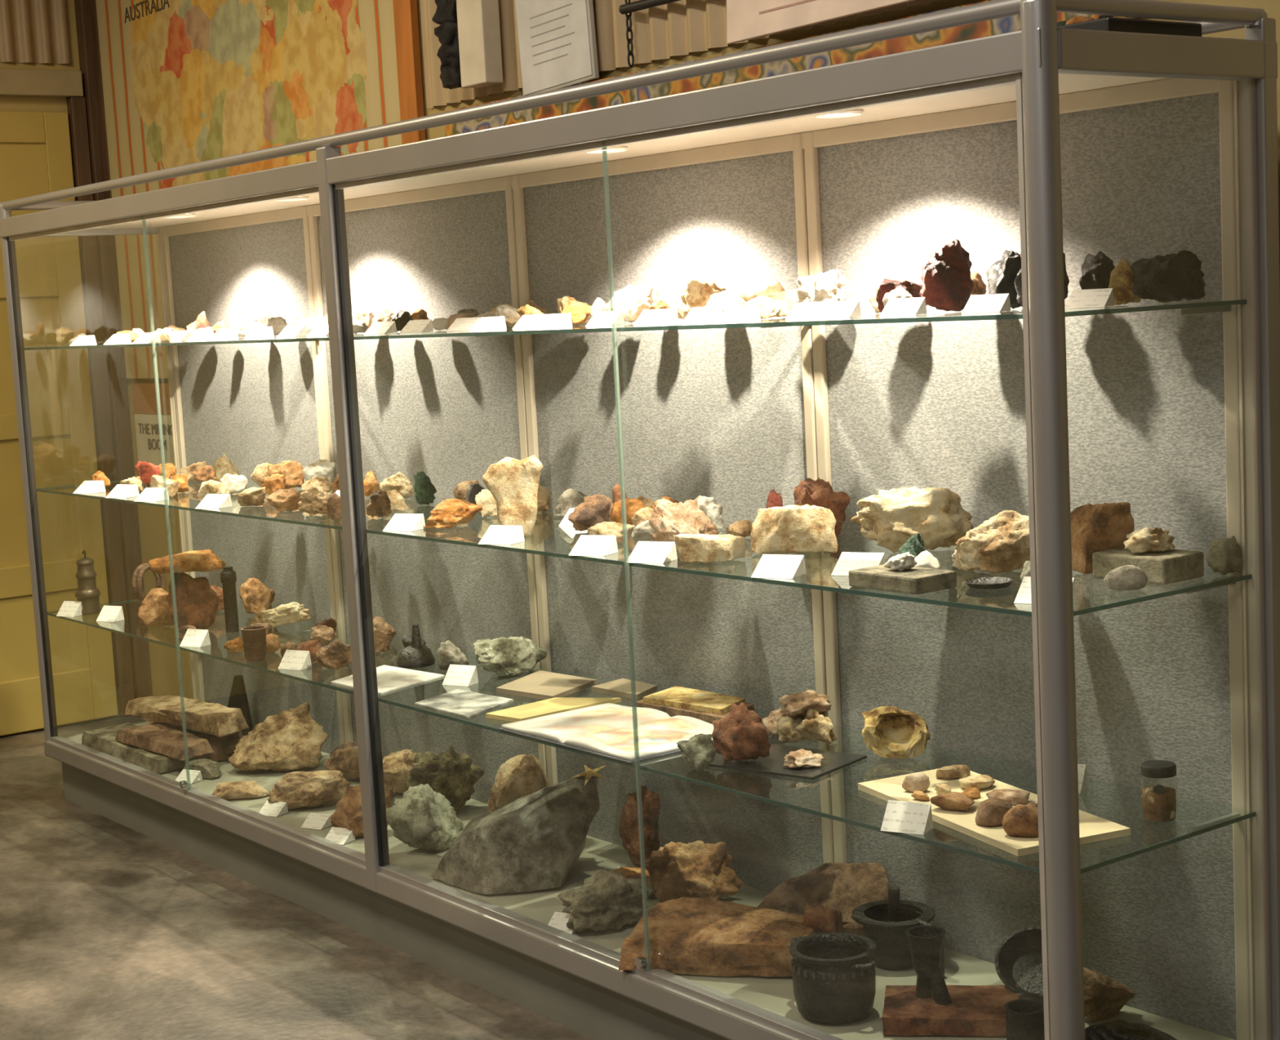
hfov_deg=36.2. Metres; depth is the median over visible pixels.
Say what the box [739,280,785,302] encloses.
specimen
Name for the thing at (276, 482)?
specimen
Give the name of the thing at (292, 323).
specimen
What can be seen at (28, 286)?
rail
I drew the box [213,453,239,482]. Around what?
specimen
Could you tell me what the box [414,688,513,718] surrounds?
print
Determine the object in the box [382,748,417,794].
specimen
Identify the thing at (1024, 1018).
canister
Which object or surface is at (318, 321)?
specimen
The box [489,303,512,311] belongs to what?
specimen
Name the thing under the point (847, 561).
label card
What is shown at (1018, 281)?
specimen
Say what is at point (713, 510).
specimen
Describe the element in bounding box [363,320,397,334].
label card
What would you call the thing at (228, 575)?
bit
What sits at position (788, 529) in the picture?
specimen
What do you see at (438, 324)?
specimen
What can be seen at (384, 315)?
specimen
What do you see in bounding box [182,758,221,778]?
specimen
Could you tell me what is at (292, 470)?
specimen
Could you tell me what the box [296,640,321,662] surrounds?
specimen
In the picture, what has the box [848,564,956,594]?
stone slab
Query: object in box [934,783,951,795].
specimen
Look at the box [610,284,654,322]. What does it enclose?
specimen
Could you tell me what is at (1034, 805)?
specimen
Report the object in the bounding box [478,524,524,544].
label card
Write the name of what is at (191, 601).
block
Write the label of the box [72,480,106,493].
label card
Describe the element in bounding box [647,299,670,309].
specimen
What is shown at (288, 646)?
specimen
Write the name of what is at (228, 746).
specimen
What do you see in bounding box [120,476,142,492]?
specimen
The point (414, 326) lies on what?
label card
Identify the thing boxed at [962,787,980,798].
specimen
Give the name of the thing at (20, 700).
door panel
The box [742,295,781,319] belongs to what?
specimen
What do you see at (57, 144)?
door frame
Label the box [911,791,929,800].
specimen
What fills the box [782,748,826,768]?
rose quartz piece
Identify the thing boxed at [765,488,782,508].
specimen
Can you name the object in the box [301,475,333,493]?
specimen
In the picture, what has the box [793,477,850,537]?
specimen
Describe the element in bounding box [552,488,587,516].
specimen
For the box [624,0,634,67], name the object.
hanging chain
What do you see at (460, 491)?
specimen
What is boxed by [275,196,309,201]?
recessed light
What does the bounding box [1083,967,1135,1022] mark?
specimen
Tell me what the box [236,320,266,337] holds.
specimen
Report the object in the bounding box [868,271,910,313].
specimen
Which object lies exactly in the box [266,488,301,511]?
specimen
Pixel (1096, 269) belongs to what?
specimen
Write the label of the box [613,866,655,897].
specimen
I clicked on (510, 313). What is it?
specimen
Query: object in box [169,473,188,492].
specimen
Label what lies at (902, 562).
specimen
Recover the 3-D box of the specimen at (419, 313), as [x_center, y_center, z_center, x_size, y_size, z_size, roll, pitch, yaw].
[-0.609,-0.550,5.373,0.064,0.060,0.054,1,8,32]
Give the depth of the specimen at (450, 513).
4.71 m
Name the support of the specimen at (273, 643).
on the glass display case
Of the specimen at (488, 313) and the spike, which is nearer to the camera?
the specimen at (488, 313)
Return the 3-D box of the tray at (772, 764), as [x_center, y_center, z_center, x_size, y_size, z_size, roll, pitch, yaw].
[0.280,0.486,3.972,0.300,0.006,0.200,2,8,38]
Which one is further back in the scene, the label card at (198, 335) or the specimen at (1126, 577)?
the label card at (198, 335)
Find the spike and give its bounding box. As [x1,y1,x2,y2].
[396,624,435,668]
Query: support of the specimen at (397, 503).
on the glass display case
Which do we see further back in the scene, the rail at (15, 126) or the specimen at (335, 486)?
the rail at (15, 126)
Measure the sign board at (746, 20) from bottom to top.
0.463 m
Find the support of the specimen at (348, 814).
on the glass display case
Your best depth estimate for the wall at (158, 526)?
5.90 m
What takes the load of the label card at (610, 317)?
on the glass display case
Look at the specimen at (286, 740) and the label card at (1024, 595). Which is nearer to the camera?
the label card at (1024, 595)
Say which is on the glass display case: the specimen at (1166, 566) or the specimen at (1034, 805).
the specimen at (1166, 566)
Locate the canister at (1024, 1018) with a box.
[1004,999,1044,1039]
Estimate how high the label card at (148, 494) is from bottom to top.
0.036 m
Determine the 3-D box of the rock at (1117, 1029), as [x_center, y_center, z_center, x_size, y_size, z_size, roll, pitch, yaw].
[0.879,0.927,3.493,0.155,0.046,0.218,-9,9,-42]
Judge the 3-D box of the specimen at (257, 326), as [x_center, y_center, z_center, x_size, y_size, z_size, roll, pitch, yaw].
[-1.138,-0.563,5.838,0.080,0.036,0.060,-3,6,1]
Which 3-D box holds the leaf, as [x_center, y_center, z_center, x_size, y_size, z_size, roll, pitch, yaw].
[-2.609,-0.354,7.603,1.000,2.430,0.020,-8,8,-37]
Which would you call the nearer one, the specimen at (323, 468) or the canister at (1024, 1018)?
the canister at (1024, 1018)
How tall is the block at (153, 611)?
0.120 m
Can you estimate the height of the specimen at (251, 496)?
0.053 m
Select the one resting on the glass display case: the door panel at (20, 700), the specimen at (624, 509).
the specimen at (624, 509)
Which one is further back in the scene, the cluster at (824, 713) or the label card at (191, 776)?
the label card at (191, 776)
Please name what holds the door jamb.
attached to the wall at (12, 104)
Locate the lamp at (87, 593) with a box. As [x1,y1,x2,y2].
[75,550,101,614]
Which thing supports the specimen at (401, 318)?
on the glass display case
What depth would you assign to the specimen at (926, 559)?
3.57 m
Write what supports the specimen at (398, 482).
on the glass display case
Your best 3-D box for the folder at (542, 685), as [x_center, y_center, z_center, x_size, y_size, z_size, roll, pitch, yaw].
[-0.233,0.410,4.861,0.210,0.012,0.273,1,7,30]
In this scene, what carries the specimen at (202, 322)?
on the glass display case
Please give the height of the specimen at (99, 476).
0.060 m
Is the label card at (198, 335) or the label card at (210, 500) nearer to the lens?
the label card at (210, 500)
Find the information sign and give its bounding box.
[515,0,599,96]
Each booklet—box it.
[485,697,621,722]
[498,702,714,763]
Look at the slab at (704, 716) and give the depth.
4.45 m
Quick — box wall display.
[431,0,502,89]
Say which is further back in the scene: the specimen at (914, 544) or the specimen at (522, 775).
the specimen at (522, 775)
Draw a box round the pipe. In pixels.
[618,0,680,14]
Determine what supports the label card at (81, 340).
on the glass display case
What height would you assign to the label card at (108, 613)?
0.045 m
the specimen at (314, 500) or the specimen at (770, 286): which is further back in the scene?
the specimen at (314, 500)
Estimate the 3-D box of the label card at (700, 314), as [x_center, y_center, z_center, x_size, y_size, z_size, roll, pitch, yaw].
[0.129,-0.424,4.043,0.070,0.030,0.051,1,8,33]
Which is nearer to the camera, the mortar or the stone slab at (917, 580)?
the stone slab at (917, 580)
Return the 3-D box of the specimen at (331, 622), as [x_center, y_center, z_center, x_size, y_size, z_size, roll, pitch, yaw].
[-0.930,0.318,5.807,0.062,0.055,0.043,-7,7,-29]
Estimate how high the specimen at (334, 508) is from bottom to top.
0.072 m
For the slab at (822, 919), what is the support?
on the glass display case
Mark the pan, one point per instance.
(1019, 957)
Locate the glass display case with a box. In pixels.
[0,0,1279,1039]
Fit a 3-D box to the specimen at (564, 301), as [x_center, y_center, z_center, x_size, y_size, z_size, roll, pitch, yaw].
[-0.162,-0.513,4.788,0.074,0.070,0.093,-5,7,-15]
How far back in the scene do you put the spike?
5.24 m
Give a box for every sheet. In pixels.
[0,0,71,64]
[330,665,444,693]
[419,0,940,108]
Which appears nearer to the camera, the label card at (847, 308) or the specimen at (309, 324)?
the label card at (847, 308)
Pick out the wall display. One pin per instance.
(468, 33)
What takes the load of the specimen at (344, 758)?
on the glass display case
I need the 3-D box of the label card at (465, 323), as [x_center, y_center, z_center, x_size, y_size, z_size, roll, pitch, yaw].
[-0.430,-0.477,4.772,0.070,0.030,0.051,1,8,33]
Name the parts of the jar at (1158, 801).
black lid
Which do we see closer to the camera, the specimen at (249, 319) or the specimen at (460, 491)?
the specimen at (460, 491)
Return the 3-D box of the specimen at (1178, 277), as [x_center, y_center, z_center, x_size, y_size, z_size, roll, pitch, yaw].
[0.901,-0.413,3.325,0.120,0.088,0.078,-4,7,-9]
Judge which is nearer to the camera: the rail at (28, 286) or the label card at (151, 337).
the label card at (151, 337)
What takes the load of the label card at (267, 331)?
on the glass display case
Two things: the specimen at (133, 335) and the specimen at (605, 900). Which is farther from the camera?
the specimen at (133, 335)
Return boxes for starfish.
[570,764,606,785]
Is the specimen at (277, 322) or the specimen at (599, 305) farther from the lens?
the specimen at (277, 322)
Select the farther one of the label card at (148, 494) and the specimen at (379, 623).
the label card at (148, 494)
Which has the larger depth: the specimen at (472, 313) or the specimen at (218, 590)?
the specimen at (218, 590)
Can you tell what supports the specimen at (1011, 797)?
on the board at (1092, 828)
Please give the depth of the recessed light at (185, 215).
6.04 m
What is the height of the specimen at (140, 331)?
0.045 m
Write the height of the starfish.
0.032 m
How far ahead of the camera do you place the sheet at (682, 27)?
5.09 m
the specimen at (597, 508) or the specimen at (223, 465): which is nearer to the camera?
the specimen at (597, 508)
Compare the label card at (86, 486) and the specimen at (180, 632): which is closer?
the specimen at (180, 632)
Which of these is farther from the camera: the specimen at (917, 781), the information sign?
the information sign
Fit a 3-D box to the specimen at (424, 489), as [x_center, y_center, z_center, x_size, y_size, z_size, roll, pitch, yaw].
[-0.587,-0.087,5.325,0.055,0.092,0.046,2,8,36]
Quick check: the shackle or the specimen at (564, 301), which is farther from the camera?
the shackle
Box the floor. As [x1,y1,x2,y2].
[0,715,595,1039]
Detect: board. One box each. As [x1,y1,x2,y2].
[726,0,915,44]
[857,768,1130,856]
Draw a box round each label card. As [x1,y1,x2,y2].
[56,600,82,617]
[69,335,96,346]
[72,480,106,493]
[96,605,124,622]
[103,333,131,344]
[105,484,139,497]
[132,332,160,343]
[134,487,168,502]
[165,330,191,341]
[175,768,202,783]
[179,628,210,647]
[186,328,213,340]
[195,493,232,508]
[209,328,238,339]
[244,326,274,338]
[258,800,288,817]
[275,324,306,337]
[278,649,311,670]
[300,812,332,829]
[306,324,328,336]
[324,826,355,844]
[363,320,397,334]
[382,513,425,531]
[399,319,433,333]
[442,664,478,686]
[446,317,479,331]
[470,315,506,330]
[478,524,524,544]
[512,314,544,328]
[534,313,572,328]
[547,911,576,933]
[559,507,575,525]
[568,534,617,555]
[585,311,624,326]
[626,541,677,563]
[633,308,673,324]
[681,306,722,323]
[718,304,760,321]
[751,554,806,578]
[785,301,827,319]
[815,300,861,318]
[831,551,885,575]
[879,297,926,316]
[880,800,933,834]
[961,293,1010,313]
[1013,576,1075,604]
[1064,288,1114,308]
[1077,764,1087,793]
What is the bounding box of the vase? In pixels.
[905,924,951,1004]
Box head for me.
[0,68,83,97]
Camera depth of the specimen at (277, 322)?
6.04 m
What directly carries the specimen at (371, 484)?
on the glass display case
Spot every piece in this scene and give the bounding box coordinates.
[240,626,266,661]
[675,733,715,769]
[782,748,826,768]
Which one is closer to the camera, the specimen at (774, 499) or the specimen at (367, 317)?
the specimen at (774, 499)
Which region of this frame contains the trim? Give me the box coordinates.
[74,0,152,698]
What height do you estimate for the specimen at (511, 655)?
0.104 m
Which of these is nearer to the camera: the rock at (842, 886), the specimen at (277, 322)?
the rock at (842, 886)
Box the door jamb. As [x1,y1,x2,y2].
[66,96,134,717]
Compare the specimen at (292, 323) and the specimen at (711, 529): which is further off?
the specimen at (292, 323)
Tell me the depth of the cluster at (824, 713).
4.16 m
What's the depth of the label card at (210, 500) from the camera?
5.56 m
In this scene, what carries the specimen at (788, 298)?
on the glass display case
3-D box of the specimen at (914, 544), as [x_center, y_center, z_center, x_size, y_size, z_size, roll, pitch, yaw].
[0.516,0.055,3.683,0.060,0.062,0.044,-7,8,-34]
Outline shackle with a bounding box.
[131,563,165,606]
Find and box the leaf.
[0,142,89,682]
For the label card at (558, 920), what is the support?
on the glass display case
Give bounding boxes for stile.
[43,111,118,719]
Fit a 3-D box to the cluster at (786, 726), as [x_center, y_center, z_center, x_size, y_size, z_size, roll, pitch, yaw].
[0.319,0.439,4.126,0.069,0.060,0.057,-8,8,-35]
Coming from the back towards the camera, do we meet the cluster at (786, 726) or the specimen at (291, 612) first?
the specimen at (291, 612)
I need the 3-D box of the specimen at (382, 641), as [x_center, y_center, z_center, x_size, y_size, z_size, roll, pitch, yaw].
[-0.731,0.339,5.481,0.072,0.066,0.056,-2,7,12]
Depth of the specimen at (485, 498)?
4.91 m
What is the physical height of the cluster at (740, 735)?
0.120 m
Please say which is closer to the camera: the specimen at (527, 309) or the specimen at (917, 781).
the specimen at (917, 781)
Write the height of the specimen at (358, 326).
0.042 m
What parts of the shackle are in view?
plate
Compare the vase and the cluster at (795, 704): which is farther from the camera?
the cluster at (795, 704)
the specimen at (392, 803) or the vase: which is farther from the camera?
the specimen at (392, 803)
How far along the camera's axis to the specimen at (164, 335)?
6.01 m
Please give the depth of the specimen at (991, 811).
3.37 m
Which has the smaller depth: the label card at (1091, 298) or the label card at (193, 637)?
the label card at (1091, 298)
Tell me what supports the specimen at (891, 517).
on the glass display case
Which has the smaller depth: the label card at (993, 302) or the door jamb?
the label card at (993, 302)
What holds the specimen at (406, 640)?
on the glass display case
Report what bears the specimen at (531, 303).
on the glass display case
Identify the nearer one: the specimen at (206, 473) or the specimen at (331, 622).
the specimen at (331, 622)
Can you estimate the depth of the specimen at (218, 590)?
6.39 m
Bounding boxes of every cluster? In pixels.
[711,702,771,763]
[761,707,786,735]
[777,715,804,742]
[779,689,831,716]
[793,711,826,719]
[795,707,836,743]
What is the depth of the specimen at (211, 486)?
5.69 m
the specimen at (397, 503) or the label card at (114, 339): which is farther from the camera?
the label card at (114, 339)
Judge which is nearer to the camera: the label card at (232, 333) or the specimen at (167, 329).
the label card at (232, 333)
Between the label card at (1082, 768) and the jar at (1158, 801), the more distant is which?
the label card at (1082, 768)
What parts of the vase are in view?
leg, leg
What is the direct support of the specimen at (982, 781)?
on the board at (1092, 828)
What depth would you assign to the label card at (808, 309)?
3.79 m
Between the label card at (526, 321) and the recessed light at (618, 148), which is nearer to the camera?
the recessed light at (618, 148)
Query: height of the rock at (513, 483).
0.184 m
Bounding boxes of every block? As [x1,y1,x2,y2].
[137,587,175,626]
[165,572,218,629]
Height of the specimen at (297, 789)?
0.105 m
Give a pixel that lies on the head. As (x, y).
(13, 82)
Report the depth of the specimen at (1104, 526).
3.45 m
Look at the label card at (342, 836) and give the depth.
5.18 m
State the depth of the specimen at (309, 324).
5.56 m
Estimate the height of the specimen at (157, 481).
0.072 m
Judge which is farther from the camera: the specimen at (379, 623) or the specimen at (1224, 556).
the specimen at (379, 623)
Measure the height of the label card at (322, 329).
0.030 m
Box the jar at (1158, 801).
[1140,760,1177,821]
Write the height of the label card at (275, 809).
0.030 m
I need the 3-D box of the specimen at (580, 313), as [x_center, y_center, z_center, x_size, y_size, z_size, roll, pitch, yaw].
[-0.159,-0.489,4.625,0.090,0.058,0.068,-1,7,14]
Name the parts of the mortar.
rim plate, handle, handle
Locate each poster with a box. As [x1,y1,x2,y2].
[89,0,426,378]
[131,382,174,465]
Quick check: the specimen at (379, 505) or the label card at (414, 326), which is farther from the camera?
the specimen at (379, 505)
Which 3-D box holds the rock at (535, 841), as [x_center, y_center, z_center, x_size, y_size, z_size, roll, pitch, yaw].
[-0.307,0.752,4.752,0.426,0.237,0.292,-3,6,1]
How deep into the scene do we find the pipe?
4.93 m
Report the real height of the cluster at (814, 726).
0.075 m
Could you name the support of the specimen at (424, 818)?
on the glass display case
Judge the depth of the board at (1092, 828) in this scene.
3.42 m
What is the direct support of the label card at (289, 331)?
on the glass display case
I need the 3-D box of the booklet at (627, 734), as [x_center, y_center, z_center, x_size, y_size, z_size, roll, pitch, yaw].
[-0.046,0.459,4.306,0.310,0.019,0.490,-8,8,-37]
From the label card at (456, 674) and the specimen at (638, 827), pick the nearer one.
the specimen at (638, 827)
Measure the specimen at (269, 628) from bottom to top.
0.060 m
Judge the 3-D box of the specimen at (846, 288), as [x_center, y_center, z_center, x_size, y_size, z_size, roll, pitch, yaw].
[0.400,-0.458,4.058,0.090,0.066,0.068,-3,6,-1]
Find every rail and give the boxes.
[0,111,45,142]
[0,275,58,298]
[0,409,70,440]
[0,558,79,599]
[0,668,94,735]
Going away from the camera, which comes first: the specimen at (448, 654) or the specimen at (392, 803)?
the specimen at (448, 654)
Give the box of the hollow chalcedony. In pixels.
[862,705,930,758]
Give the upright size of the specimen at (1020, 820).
0.054 m
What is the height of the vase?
0.139 m
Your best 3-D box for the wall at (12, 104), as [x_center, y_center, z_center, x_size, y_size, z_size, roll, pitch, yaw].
[-4.359,-0.595,6.320,5.540,3.400,0.100,-8,8,-37]
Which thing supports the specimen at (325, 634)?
on the glass display case
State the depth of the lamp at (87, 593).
6.50 m
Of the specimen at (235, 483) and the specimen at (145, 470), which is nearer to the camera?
the specimen at (235, 483)
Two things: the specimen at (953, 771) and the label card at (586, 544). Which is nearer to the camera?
the specimen at (953, 771)
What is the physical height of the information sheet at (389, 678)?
0.004 m
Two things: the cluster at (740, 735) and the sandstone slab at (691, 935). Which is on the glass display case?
the sandstone slab at (691, 935)
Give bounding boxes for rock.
[124,695,248,737]
[430,773,599,894]
[481,454,542,536]
[756,861,888,936]
[1084,1019,1177,1039]
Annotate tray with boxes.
[708,743,866,779]
[1018,15,1201,36]
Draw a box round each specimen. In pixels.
[68,333,85,343]
[90,470,110,487]
[115,330,138,342]
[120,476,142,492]
[132,328,145,336]
[134,461,160,486]
[150,474,179,497]
[154,328,172,342]
[158,462,177,478]
[162,327,176,333]
[166,324,186,331]
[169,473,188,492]
[174,624,195,639]
[179,461,205,481]
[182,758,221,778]
[186,320,195,334]
[192,326,214,334]
[194,311,209,330]
[194,465,217,483]
[195,735,240,759]
[197,480,230,501]
[209,585,224,612]
[211,780,269,799]
[212,320,230,333]
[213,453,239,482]
[220,473,248,494]
[223,636,244,653]
[227,702,328,771]
[235,316,257,337]
[235,486,265,506]
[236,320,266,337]
[239,577,275,613]
[245,324,266,336]
[250,462,271,486]
[250,601,311,626]
[250,622,274,635]
[259,313,287,335]
[261,473,285,495]
[266,460,304,488]
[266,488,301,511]
[266,633,279,653]
[267,769,351,808]
[280,641,297,657]
[289,315,307,325]
[295,318,319,334]
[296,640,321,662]
[297,484,329,515]
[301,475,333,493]
[302,458,336,488]
[305,315,325,324]
[310,624,336,644]
[315,617,337,632]
[315,639,351,669]
[320,314,328,324]
[323,741,359,779]
[326,492,341,519]
[330,785,393,836]
[332,473,339,492]
[351,311,374,329]
[352,319,368,333]
[363,471,380,496]
[365,488,391,517]
[371,307,395,324]
[373,615,395,638]
[373,629,392,653]
[379,471,413,498]
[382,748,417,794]
[386,489,408,511]
[386,783,463,850]
[389,791,396,807]
[390,310,413,331]
[401,634,426,648]
[404,745,484,811]
[410,308,429,319]
[413,471,436,504]
[424,497,482,528]
[431,317,448,330]
[437,640,469,670]
[444,313,471,329]
[453,308,479,317]
[453,480,480,500]
[466,483,484,504]
[473,311,495,318]
[473,635,546,675]
[475,488,497,516]
[486,754,549,813]
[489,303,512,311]
[493,304,520,327]
[516,304,543,318]
[526,299,546,314]
[537,484,551,511]
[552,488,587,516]
[556,296,590,323]
[556,869,653,932]
[560,300,591,324]
[568,493,613,531]
[586,521,635,540]
[590,297,608,319]
[605,300,611,311]
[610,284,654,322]
[610,497,645,524]
[612,484,626,503]
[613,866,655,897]
[618,785,660,866]
[624,295,650,321]
[631,506,653,526]
[631,520,655,542]
[636,495,654,507]
[641,840,744,902]
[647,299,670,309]
[648,498,709,552]
[650,496,679,509]
[651,287,666,303]
[673,533,746,562]
[675,275,725,319]
[693,495,724,528]
[704,290,746,314]
[705,519,719,534]
[725,520,752,537]
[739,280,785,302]
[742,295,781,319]
[750,504,838,554]
[763,288,799,316]
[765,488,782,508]
[792,269,851,306]
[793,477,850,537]
[844,286,851,299]
[849,486,973,553]
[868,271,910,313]
[875,278,928,312]
[882,286,913,306]
[883,551,917,571]
[897,533,927,557]
[902,772,929,792]
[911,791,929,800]
[914,550,940,568]
[920,238,973,311]
[929,791,974,810]
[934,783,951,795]
[935,764,970,779]
[951,510,1030,573]
[959,774,995,789]
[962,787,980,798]
[970,271,986,295]
[974,797,1013,826]
[985,249,1022,309]
[986,789,1030,805]
[1001,804,1038,836]
[1013,253,1069,304]
[1020,560,1031,580]
[1026,802,1037,809]
[1070,502,1134,574]
[1079,250,1115,289]
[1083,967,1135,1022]
[1092,547,1204,584]
[1103,564,1147,590]
[1108,257,1141,305]
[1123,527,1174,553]
[1131,249,1205,302]
[1204,535,1242,575]
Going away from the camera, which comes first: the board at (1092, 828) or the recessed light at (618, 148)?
the board at (1092, 828)
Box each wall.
[0,0,118,737]
[127,0,1279,698]
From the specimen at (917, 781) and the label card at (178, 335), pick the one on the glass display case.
the label card at (178, 335)
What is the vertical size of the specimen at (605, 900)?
0.117 m
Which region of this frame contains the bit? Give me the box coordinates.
[220,565,239,632]
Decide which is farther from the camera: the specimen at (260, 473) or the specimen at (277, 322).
the specimen at (260, 473)
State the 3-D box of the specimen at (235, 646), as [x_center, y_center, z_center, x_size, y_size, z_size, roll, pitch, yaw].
[-1.156,0.357,5.614,0.061,0.045,0.058,3,9,43]
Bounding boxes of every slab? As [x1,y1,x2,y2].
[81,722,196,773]
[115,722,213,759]
[148,549,226,573]
[618,897,816,977]
[634,699,754,722]
[643,685,745,714]
[800,905,844,933]
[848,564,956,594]
[882,984,1018,1036]
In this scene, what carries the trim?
attached to the wall at (12, 104)
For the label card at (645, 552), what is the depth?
3.94 m
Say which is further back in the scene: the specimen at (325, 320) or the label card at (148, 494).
the label card at (148, 494)
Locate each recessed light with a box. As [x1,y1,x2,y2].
[164,213,195,217]
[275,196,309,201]
[585,146,628,153]
[813,109,864,118]
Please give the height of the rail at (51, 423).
0.100 m
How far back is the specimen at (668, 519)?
4.00 m
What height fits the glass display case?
2.018 m
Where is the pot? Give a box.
[789,932,876,1024]
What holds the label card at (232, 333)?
on the glass display case
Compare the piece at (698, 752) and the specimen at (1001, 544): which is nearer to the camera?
the specimen at (1001, 544)
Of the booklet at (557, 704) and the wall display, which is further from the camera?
the wall display
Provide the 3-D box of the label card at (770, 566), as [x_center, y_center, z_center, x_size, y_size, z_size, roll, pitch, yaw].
[0.258,0.086,3.649,0.085,0.036,0.061,1,7,30]
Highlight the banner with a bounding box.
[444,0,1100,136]
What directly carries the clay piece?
on the glass display case
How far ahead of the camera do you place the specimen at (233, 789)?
5.69 m
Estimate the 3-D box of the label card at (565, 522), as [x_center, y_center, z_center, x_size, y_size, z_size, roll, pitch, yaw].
[-0.142,-0.007,4.661,0.085,0.036,0.061,1,7,30]
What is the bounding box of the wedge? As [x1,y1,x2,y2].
[227,675,253,734]
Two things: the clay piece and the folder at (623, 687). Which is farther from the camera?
the clay piece
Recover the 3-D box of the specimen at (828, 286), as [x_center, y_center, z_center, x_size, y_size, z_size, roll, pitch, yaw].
[0.365,-0.453,3.909,0.112,0.092,0.091,2,8,39]
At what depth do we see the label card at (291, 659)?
5.31 m
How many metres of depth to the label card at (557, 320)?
4.43 m
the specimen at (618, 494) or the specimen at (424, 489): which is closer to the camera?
the specimen at (618, 494)
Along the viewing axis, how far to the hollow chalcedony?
3.96 m
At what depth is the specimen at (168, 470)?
6.58 m
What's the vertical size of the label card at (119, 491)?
0.036 m
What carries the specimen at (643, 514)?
on the glass display case
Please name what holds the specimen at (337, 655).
on the glass display case
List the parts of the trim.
corner post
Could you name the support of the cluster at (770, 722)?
on the glass display case
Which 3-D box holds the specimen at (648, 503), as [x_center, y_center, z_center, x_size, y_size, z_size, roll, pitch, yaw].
[0.017,-0.030,4.678,0.055,0.060,0.036,-1,7,16]
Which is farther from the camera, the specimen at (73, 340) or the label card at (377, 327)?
the specimen at (73, 340)
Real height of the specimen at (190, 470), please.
0.066 m
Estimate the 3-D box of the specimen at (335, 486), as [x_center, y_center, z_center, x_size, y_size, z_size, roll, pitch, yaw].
[-0.870,-0.116,5.764,0.067,0.080,0.064,-8,8,-38]
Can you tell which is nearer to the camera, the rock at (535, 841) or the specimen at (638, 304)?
the specimen at (638, 304)
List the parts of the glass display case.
corner post, rail, shelf glass, post, rail, shelf glass, rail, corner post, post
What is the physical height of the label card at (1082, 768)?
0.045 m
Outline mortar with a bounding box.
[851,885,944,977]
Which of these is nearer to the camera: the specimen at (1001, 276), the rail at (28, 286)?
the specimen at (1001, 276)
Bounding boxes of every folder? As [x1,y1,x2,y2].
[496,670,596,699]
[591,678,657,699]
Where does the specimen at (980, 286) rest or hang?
on the glass display case
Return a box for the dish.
[964,577,1013,589]
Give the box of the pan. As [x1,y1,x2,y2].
[995,926,1043,996]
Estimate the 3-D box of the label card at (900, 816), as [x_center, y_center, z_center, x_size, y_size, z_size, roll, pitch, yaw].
[0.465,0.518,3.424,0.080,0.045,0.046,1,7,30]
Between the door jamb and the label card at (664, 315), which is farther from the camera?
the door jamb
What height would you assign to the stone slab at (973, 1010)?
0.039 m
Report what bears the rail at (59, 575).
attached to the wall at (12, 104)
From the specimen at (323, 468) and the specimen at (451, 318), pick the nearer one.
the specimen at (451, 318)
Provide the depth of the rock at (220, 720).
6.24 m
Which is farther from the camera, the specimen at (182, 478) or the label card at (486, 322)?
the specimen at (182, 478)
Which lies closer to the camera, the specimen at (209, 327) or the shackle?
the specimen at (209, 327)
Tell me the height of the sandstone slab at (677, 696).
0.012 m
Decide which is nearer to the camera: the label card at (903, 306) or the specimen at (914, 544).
the label card at (903, 306)
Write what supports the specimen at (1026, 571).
on the glass display case
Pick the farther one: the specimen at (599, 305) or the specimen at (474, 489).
the specimen at (474, 489)
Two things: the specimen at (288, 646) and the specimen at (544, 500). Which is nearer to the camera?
the specimen at (544, 500)
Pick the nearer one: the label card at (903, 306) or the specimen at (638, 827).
the label card at (903, 306)
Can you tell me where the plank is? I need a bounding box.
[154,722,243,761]
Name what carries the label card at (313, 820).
on the glass display case
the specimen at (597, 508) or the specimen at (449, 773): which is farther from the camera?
the specimen at (449, 773)
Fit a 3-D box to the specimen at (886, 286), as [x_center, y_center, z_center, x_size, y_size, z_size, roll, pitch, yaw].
[0.502,-0.431,3.760,0.105,0.068,0.079,-3,6,2]
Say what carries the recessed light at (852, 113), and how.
attached to the glass display case
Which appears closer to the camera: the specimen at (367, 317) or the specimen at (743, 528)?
the specimen at (743, 528)
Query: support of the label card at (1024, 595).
on the glass display case

